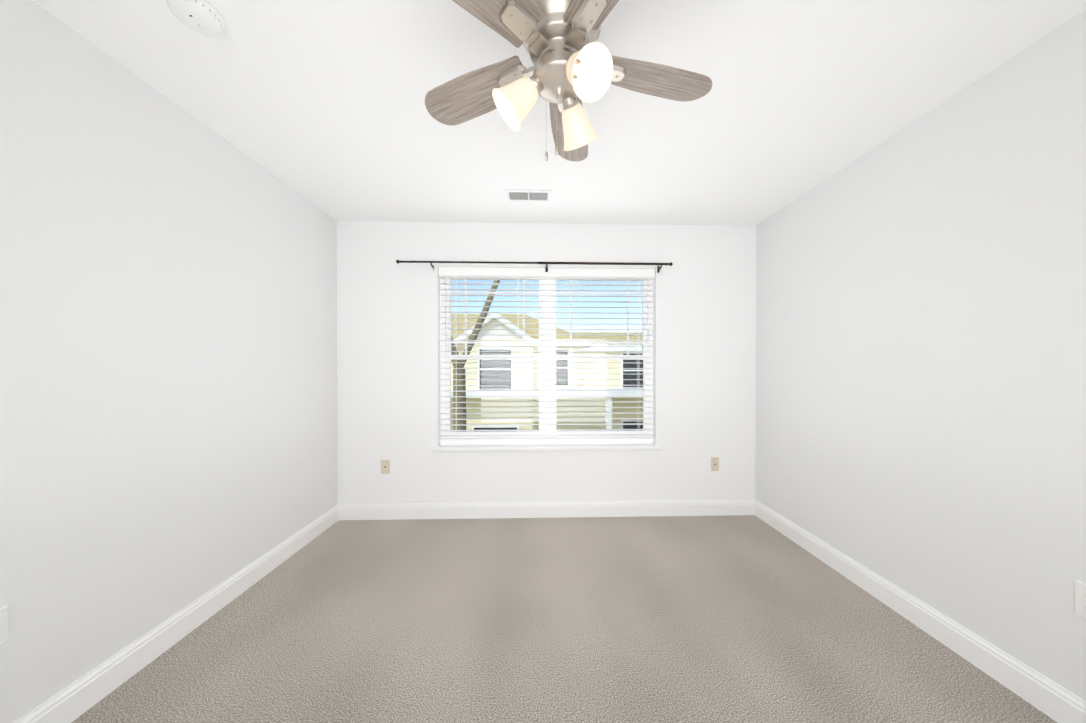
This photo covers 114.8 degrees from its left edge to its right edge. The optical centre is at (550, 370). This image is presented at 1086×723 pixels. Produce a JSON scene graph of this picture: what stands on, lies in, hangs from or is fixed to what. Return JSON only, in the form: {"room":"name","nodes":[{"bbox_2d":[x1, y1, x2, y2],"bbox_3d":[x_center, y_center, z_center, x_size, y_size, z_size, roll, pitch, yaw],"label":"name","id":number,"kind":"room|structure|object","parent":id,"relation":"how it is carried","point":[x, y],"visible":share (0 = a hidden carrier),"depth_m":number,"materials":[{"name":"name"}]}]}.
{"room":"empty bedroom","nodes":[
{"label":"empty bedroom","id":0,"kind":"room"},
{"bbox_2d":[0,0,337,722],"bbox_3d":[-1.762,0.013,1.031,0.150,2.440,3.900,0,0,-2],"label":"wall","id":1,"kind":"structure","parent":0,"point":[168,362],"depth_m":1.41,"materials":[{"name":"white paint"}]},
{"bbox_2d":[0,605,7,645],"bbox_3d":[-1.682,0.788,1.043,0.009,0.116,0.072,0,0,-2],"label":"electrical outlet","id":2,"kind":"object","parent":1,"relation":"attached to","point":[4,625],"visible":1,"depth_m":1.07,"materials":[{"name":"white plastic"}]},
{"bbox_2d":[14,505,338,722],"bbox_3d":[-1.679,1.170,1.041,0.016,0.125,3.600,0,0,-2],"label":"baseboard","id":3,"kind":"structure","parent":1,"relation":"attached to","point":[73,701],"depth_m":1.50,"materials":[{"name":"white paint"}]},
{"bbox_2d":[337,221,755,503],"bbox_3d":[-0.002,-0.001,2.958,3.480,2.440,0.150,0,0,-2],"label":"wall","id":4,"kind":"structure","parent":0,"point":[704,352],"depth_m":2.88,"materials":[{"name":"white paint"}]},
{"bbox_2d":[381,460,389,473],"bbox_3d":[-1.355,0.790,2.845,0.072,0.116,0.008,0,0,-2],"label":"electrical outlet","id":5,"kind":"object","parent":4,"relation":"attached to","point":[385,466],"visible":1,"depth_m":2.84,"materials":[{"name":"beige plastic"}]},
{"bbox_2d":[396,260,672,272],"bbox_3d":[-0.116,-0.850,2.829,2.225,0.065,0.097,0,0,-2],"label":"curtain rod","id":6,"kind":"object","parent":4,"relation":"attached to","point":[590,263],"visible":1,"depth_m":2.79,"materials":[{"name":"black metal"}]},
{"bbox_2d":[440,276,652,444],"bbox_3d":[-0.023,-0.113,2.989,1.810,1.485,0.075,0,0,-2],"label":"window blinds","id":7,"kind":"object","parent":4,"relation":"in","point":[551,373],"depth_m":2.97,"materials":[{"name":"white plastic"}]},
{"bbox_2d":[439,267,654,441],"bbox_3d":[-0.021,-0.132,2.909,1.798,1.443,0.072,0,0,-2],"label":"window blinds","id":8,"kind":"object","parent":7,"relation":"attached to","point":[541,272],"visible":0.94,"depth_m":2.90,"materials":[{"name":"white plastic"}]},
{"bbox_2d":[338,500,754,519],"bbox_3d":[0.000,1.157,2.883,3.480,0.125,0.016,0,0,-2],"label":"baseboard","id":9,"kind":"structure","parent":4,"relation":"attached to","point":[536,509],"depth_m":2.88,"materials":[{"name":"white paint"}]},
{"bbox_2d":[431,444,661,450],"bbox_3d":[-0.021,0.645,2.904,1.900,0.030,0.103,0,0,-2],"label":"window sill","id":10,"kind":"structure","parent":4,"relation":"attached to","point":[551,447],"depth_m":2.87,"materials":[{"name":"white paint"}]},
{"bbox_2d":[711,457,718,470],"bbox_3d":[1.389,0.790,2.926,0.072,0.116,0.008,0,0,-2],"label":"electrical outlet","id":11,"kind":"object","parent":4,"relation":"attached to","point":[714,463],"visible":1,"depth_m":2.92,"materials":[{"name":"beige plastic"}]},
{"bbox_2d":[33,0,1085,225],"bbox_3d":[0.053,-1.268,1.075,3.780,0.120,3.900,0,0,-2],"label":"ceiling","id":12,"kind":"structure","parent":0,"point":[320,104],"depth_m":1.52,"materials":[{"name":"white paint"}]},
{"bbox_2d":[166,0,223,35],"bbox_3d":[-1.185,-1.188,1.160,0.140,0.041,0.140,0,0,-2],"label":"smoke detector","id":13,"kind":"object","parent":12,"relation":"attached to","point":[204,17],"visible":1,"depth_m":1.15,"materials":[{"name":"white plastic"}]},
{"bbox_2d":[505,189,550,201],"bbox_3d":[-0.152,-1.212,2.410,0.310,0.010,0.160,0,0,-2],"label":"ceiling vent","id":14,"kind":"object","parent":12,"relation":"in","point":[521,195],"visible":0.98,"depth_m":2.41,"materials":[{"name":"white metal"}]},
{"bbox_2d":[425,0,711,160],"bbox_3d":[0.049,-0.943,1.087,1.000,0.530,1.012,0,0,-2],"label":"ceiling fan","id":15,"kind":"object","parent":12,"relation":"hanging from","point":[575,63],"visible":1,"depth_m":1.06,"materials":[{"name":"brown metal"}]},
{"bbox_2d":[71,515,1056,722],"bbox_3d":[0.053,1.292,1.093,3.780,0.120,3.900,0,0,-2],"label":"floor","id":16,"kind":"structure","parent":0,"point":[709,619],"depth_m":1.58,"materials":[{"name":"carpet"}]},
{"bbox_2d":[755,9,1085,700],"bbox_3d":[1.867,0.012,1.137,0.150,2.440,3.900,0,0,-2],"label":"wall","id":17,"kind":"structure","parent":0,"point":[921,358],"depth_m":1.53,"materials":[{"name":"white paint"}]},
{"bbox_2d":[755,500,1085,722],"bbox_3d":[1.784,1.169,1.143,0.016,0.125,3.600,0,0,-2],"label":"baseboard","id":18,"kind":"structure","parent":17,"relation":"attached to","point":[1054,701],"depth_m":1.53,"materials":[{"name":"white paint"}]},
{"bbox_2d":[1075,580,1085,617],"bbox_3d":[1.788,0.772,1.147,0.009,0.116,0.072,0,0,-2],"label":"electrical outlet","id":19,"kind":"object","parent":17,"relation":"attached to","point":[1080,598],"visible":1,"depth_m":1.17,"materials":[{"name":"white plastic"}]},
{"label":"outside","id":20,"kind":"structure","parent":0,"visible":0},
{"bbox_3d":[-0.482,4.458,19.307,120.000,0.300,120.000,0,0,-2],"label":"ground","id":21,"kind":"structure","parent":20,"visible":0},
{"bbox_2d":[451,280,499,431],"bbox_3d":[-2.815,-2.530,6.001,8.632,13.960,4.586,0,0,-2],"label":"tree","id":22,"kind":"object","parent":21,"relation":"on","point":[469,345],"depth_m":5.44,"materials":[{"name":"brown plant"}]},
{"bbox_2d":[451,311,642,444],"bbox_3d":[-0.933,0.755,16.742,21.650,7.140,10.950,0,0,-2],"label":"house","id":23,"kind":"structure","parent":21,"relation":"on","point":[564,372],"depth_m":12.82,"materials":[{"name":"white"}]}
]}

